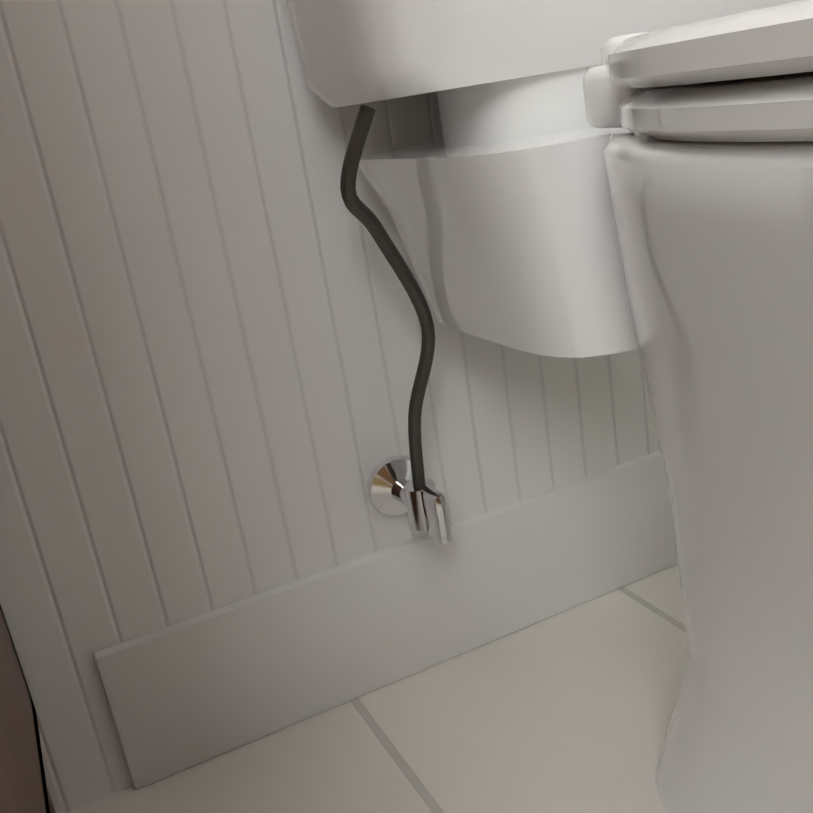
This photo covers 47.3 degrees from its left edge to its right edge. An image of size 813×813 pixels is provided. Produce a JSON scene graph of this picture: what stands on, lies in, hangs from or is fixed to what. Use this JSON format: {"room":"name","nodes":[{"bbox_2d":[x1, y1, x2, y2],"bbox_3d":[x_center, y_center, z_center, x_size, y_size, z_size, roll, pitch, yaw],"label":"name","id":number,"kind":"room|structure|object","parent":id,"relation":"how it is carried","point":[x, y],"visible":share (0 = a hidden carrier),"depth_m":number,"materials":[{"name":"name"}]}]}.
{"room":"bathroom","nodes":[
{"label":"bathroom","id":0,"kind":"room"},
{"bbox_2d":[67,564,686,812],"bbox_3d":[-0.037,0.603,-0.064,3.720,0.060,2.040,-17,20,-21],"label":"floor","id":1,"kind":"structure","parent":0,"point":[568,711],"depth_m":0.78,"materials":[{"name":"tile"}]},
{"bbox_2d":[0,605,55,812],"bbox_3d":[-0.644,0.019,0.137,0.974,1.093,0.642,-17,20,-21],"label":"bathroom vanity","id":2,"kind":"object","parent":1,"relation":"on","point":[23,787],"visible":1,"depth_m":0.58,"materials":[{"name":"brown wood"}]},
{"bbox_2d":[286,0,812,812],"bbox_3d":[0.265,-0.131,0.411,0.430,0.924,0.853,-17,20,-21],"label":"toilet","id":3,"kind":"object","parent":1,"relation":"on","point":[584,178],"visible":1,"depth_m":0.53,"materials":[{"name":"ceramic"}]},
{"bbox_3d":[-0.640,-0.812,0.375,3.720,2.500,0.120,-17,20,-21],"label":"wall","id":4,"kind":"structure","parent":0,"visible":0},
{"bbox_2d":[0,0,676,812],"bbox_3d":[-0.846,-0.199,0.346,2.761,1.432,0.034,-17,20,-21],"label":"wainscot","id":5,"kind":"structure","parent":4,"relation":"attached to","point":[210,338],"depth_m":0.75,"materials":[{"name":"white wood"}]},
{"bbox_2d":[367,455,451,543],"bbox_3d":[0.011,0.080,0.772,0.056,0.056,0.092,-17,20,-21],"label":"shutoff valve","id":6,"kind":"object","parent":5,"relation":"attached to","point":[392,490],"visible":0.94,"depth_m":0.78,"materials":[{"name":"silver metal"}]},
{"bbox_2d":[340,105,434,487],"bbox_3d":[-0.009,-0.069,0.691,0.068,0.300,0.057,-17,20,-21],"label":"supply hose","id":7,"kind":"object","parent":6,"relation":"attached to","point":[362,212],"visible":1,"depth_m":0.68,"materials":[{"name":"black rubber"}]}
]}

